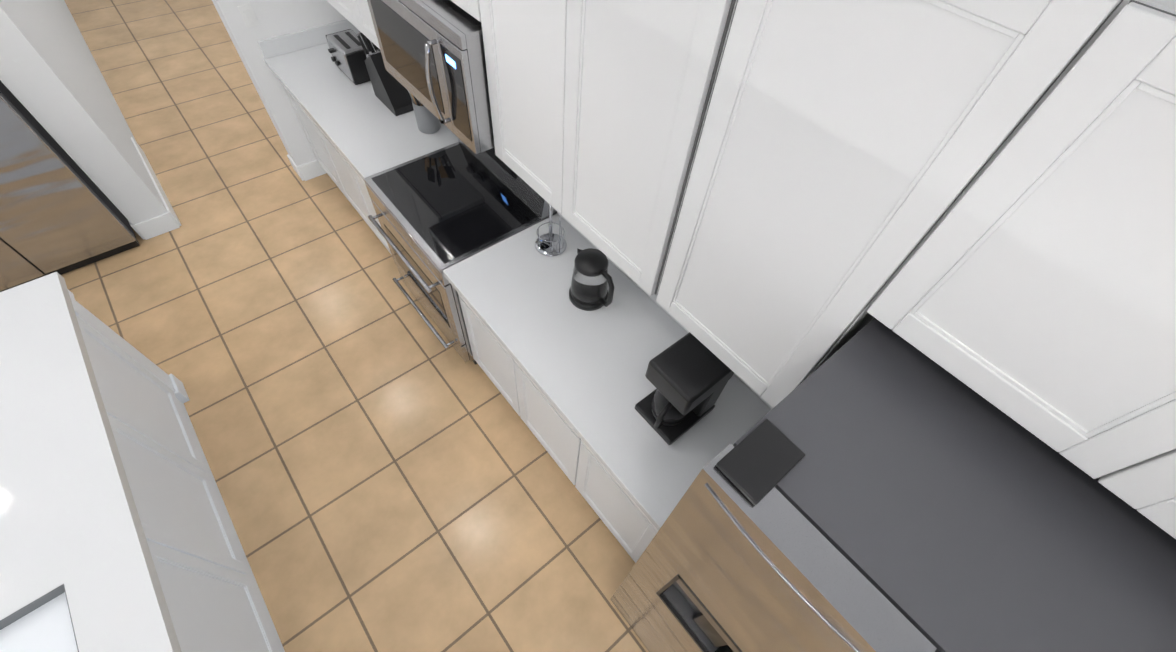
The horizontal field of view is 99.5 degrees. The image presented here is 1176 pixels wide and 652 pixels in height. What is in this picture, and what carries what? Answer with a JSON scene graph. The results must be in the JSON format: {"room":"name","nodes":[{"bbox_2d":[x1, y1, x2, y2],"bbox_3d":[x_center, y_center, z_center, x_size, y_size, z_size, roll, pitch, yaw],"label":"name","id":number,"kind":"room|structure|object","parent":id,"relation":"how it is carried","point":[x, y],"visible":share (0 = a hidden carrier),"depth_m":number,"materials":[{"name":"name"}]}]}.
{"room":"kitchen","nodes":[
{"label":"kitchen","id":0,"kind":"room"},
{"bbox_2d":[0,0,345,224],"bbox_3d":[-2.793,1.424,0.255,11.140,2.780,15.240,-32,63,-24],"label":"wall","id":1,"kind":"structure","parent":0,"point":[52,80],"depth_m":3.06,"materials":[{"name":"white paint"}]},
{"bbox_2d":[128,137,325,239],"bbox_3d":[-4.293,0.353,1.323,10.500,2.112,8.096,-32,63,-24],"label":"baseboard","id":2,"kind":"structure","parent":1,"relation":"attached to","point":[155,226],"depth_m":3.47,"materials":[{"name":"white paint"}]},
{"bbox_2d":[326,0,349,21],"bbox_3d":[-1.115,-1.987,2.225,0.328,1.036,0.555,-32,63,-24],"label":"upper cabinet","id":3,"kind":"object","parent":1,"relation":"attached to","point":[337,4],"depth_m":2.55,"materials":[{"name":"white paint"}]},
{"bbox_2d":[342,0,379,48],"bbox_3d":[-0.839,-1.703,2.043,0.328,1.036,0.557,-32,63,-24],"label":"upper cabinet","id":4,"kind":"object","parent":1,"relation":"attached to","point":[359,13],"depth_m":2.39,"materials":[{"name":"white paint"}]},
{"bbox_2d":[450,0,477,19],"bbox_3d":[-0.443,-1.454,1.592,0.328,0.548,0.770,-32,63,-24],"label":"upper cabinet","id":5,"kind":"object","parent":1,"relation":"attached to","point":[470,6],"depth_m":1.59,"materials":[{"name":"white paint"}]},
{"bbox_2d":[367,0,494,153],"bbox_3d":[-0.527,-1.119,1.982,0.462,0.439,0.756,-32,63,-24],"label":"over-the-range microwave","id":6,"kind":"object","parent":5,"relation":"attached to","point":[433,54],"visible":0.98,"depth_m":1.81,"materials":[{"name":"silver metal"}]},
{"bbox_2d":[478,0,689,280],"bbox_3d":[0.078,-0.761,1.435,0.328,1.036,1.047,-32,63,-24],"label":"upper cabinet","id":7,"kind":"object","parent":1,"relation":"attached to","point":[579,90],"depth_m":1.42,"materials":[{"name":"white paint"}]},
{"bbox_2d":[634,0,1175,407],"bbox_3d":[0.523,-0.304,1.141,0.328,1.036,0.637,-32,63,-24],"label":"upper cabinet","id":8,"kind":"object","parent":1,"relation":"attached to","point":[772,202],"depth_m":0.88,"materials":[{"name":"white paint"}]},
{"bbox_2d":[898,56,1175,538],"bbox_3d":[0.997,0.032,0.646,0.328,0.566,0.940,-32,63,-24],"label":"upper cabinet","id":9,"kind":"object","parent":1,"relation":"attached to","point":[1064,322],"depth_m":0.73,"materials":[{"name":"white paint"}]},
{"bbox_2d":[61,0,648,651],"bbox_3d":[-2.879,2.260,1.424,11.140,0.100,15.240,-32,63,-24],"label":"floor","id":10,"kind":"structure","parent":0,"point":[387,472],"depth_m":2.79,"materials":[{"name":"tile"}]},
{"bbox_2d":[0,81,139,291],"bbox_3d":[-3.535,-1.068,2.612,0.908,1.760,0.782,-32,63,-24],"label":"refrigerator","id":11,"kind":"object","parent":10,"relation":"on","point":[60,213],"visible":0.85,"depth_m":2.91,"materials":[{"name":"silver metal"}]},
{"bbox_2d":[68,290,284,651],"bbox_3d":[-1.883,1.469,1.473,1.594,0.860,3.114,-32,63,-24],"label":"kitchen island","id":12,"kind":"object","parent":10,"relation":"on","point":[216,601],"depth_m":2.01,"materials":[{"name":"white paint"}]},
{"bbox_2d":[0,272,183,651],"bbox_3d":[-1.413,0.926,1.341,0.480,0.040,3.150,-32,63,-24],"label":"island countertop","id":13,"kind":"structure","parent":12,"relation":"on","point":[68,508],"depth_m":1.59,"materials":[{"name":"white stone"}]},
{"bbox_2d":[0,576,83,651],"bbox_3d":[-1.448,1.078,1.357,0.298,0.242,0.598,-32,63,-24],"label":"sink","id":14,"kind":"object","parent":13,"relation":"in","point":[46,622],"depth_m":1.40,"materials":[{"name":"white ceramic"}]},
{"bbox_2d":[257,19,458,254],"bbox_3d":[-1.366,-1.152,3.300,0.658,1.000,1.438,-32,63,-24],"label":"base cabinet","id":15,"kind":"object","parent":10,"relation":"on","point":[356,135],"depth_m":2.96,"materials":[{"name":"white paint"}]},
{"bbox_2d":[326,29,370,84],"bbox_3d":[-1.441,-1.638,3.031,0.192,0.192,0.290,-32,63,-24],"label":"toaster","id":16,"kind":"object","parent":15,"relation":"on","point":[348,57],"visible":0.83,"depth_m":2.96,"materials":[{"name":"silver metal"}]},
{"bbox_2d":[356,31,413,115],"bbox_3d":[-1.160,-1.470,2.800,0.120,0.404,0.361,-32,63,-24],"label":"knife block","id":17,"kind":"object","parent":15,"relation":"on","point":[392,94],"visible":0.6,"depth_m":2.81,"materials":[{"name":"black plastic"}]},
{"bbox_2d":[411,94,440,133],"bbox_3d":[-0.886,-1.223,2.676,0.178,0.352,0.191,-32,63,-24],"label":"utensil crock","id":18,"kind":"object","parent":15,"relation":"on","point":[427,121],"visible":0.27,"depth_m":2.72,"materials":[{"name":"grey ceramic"}]},
{"bbox_2d":[364,138,556,364],"bbox_3d":[-0.687,-0.462,2.751,0.726,1.170,0.772,-32,63,-24],"label":"range","id":19,"kind":"object","parent":10,"relation":"on","point":[439,211],"visible":0.52,"depth_m":2.49,"materials":[{"name":"black glass"}]},
{"bbox_2d":[443,211,772,562],"bbox_3d":[0.029,0.282,2.376,0.658,1.000,1.410,-32,63,-24],"label":"base cabinet","id":20,"kind":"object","parent":10,"relation":"on","point":[573,384],"depth_m":2.05,"materials":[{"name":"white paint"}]},
{"bbox_2d":[535,204,566,255],"bbox_3d":[-0.165,-0.482,2.198,0.150,0.352,0.150,-32,63,-24],"label":"paper towel holder","id":21,"kind":"object","parent":20,"relation":"on","point":[550,243],"visible":0.9,"depth_m":2.31,"materials":[{"name":"silver metal"}]},
{"bbox_2d":[569,248,614,310],"bbox_3d":[0.024,-0.188,2.070,0.170,0.240,0.233,-32,63,-24],"label":"kettle","id":22,"kind":"object","parent":20,"relation":"on","point":[591,280],"visible":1,"depth_m":2.02,"materials":[{"name":"black plastic"}]},
{"bbox_2d":[635,332,733,444],"bbox_3d":[0.322,0.222,1.735,0.273,0.345,0.190,-32,63,-24],"label":"coffee maker","id":23,"kind":"object","parent":20,"relation":"on","point":[689,375],"visible":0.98,"depth_m":1.61,"materials":[{"name":"black plastic"}]},
{"bbox_2d":[611,318,1175,651],"bbox_3d":[0.739,0.856,1.546,0.793,1.764,0.905,-32,63,-24],"label":"refrigerator","id":24,"kind":"object","parent":10,"relation":"on","point":[874,485],"visible":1,"depth_m":0.86,"materials":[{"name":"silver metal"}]}
]}

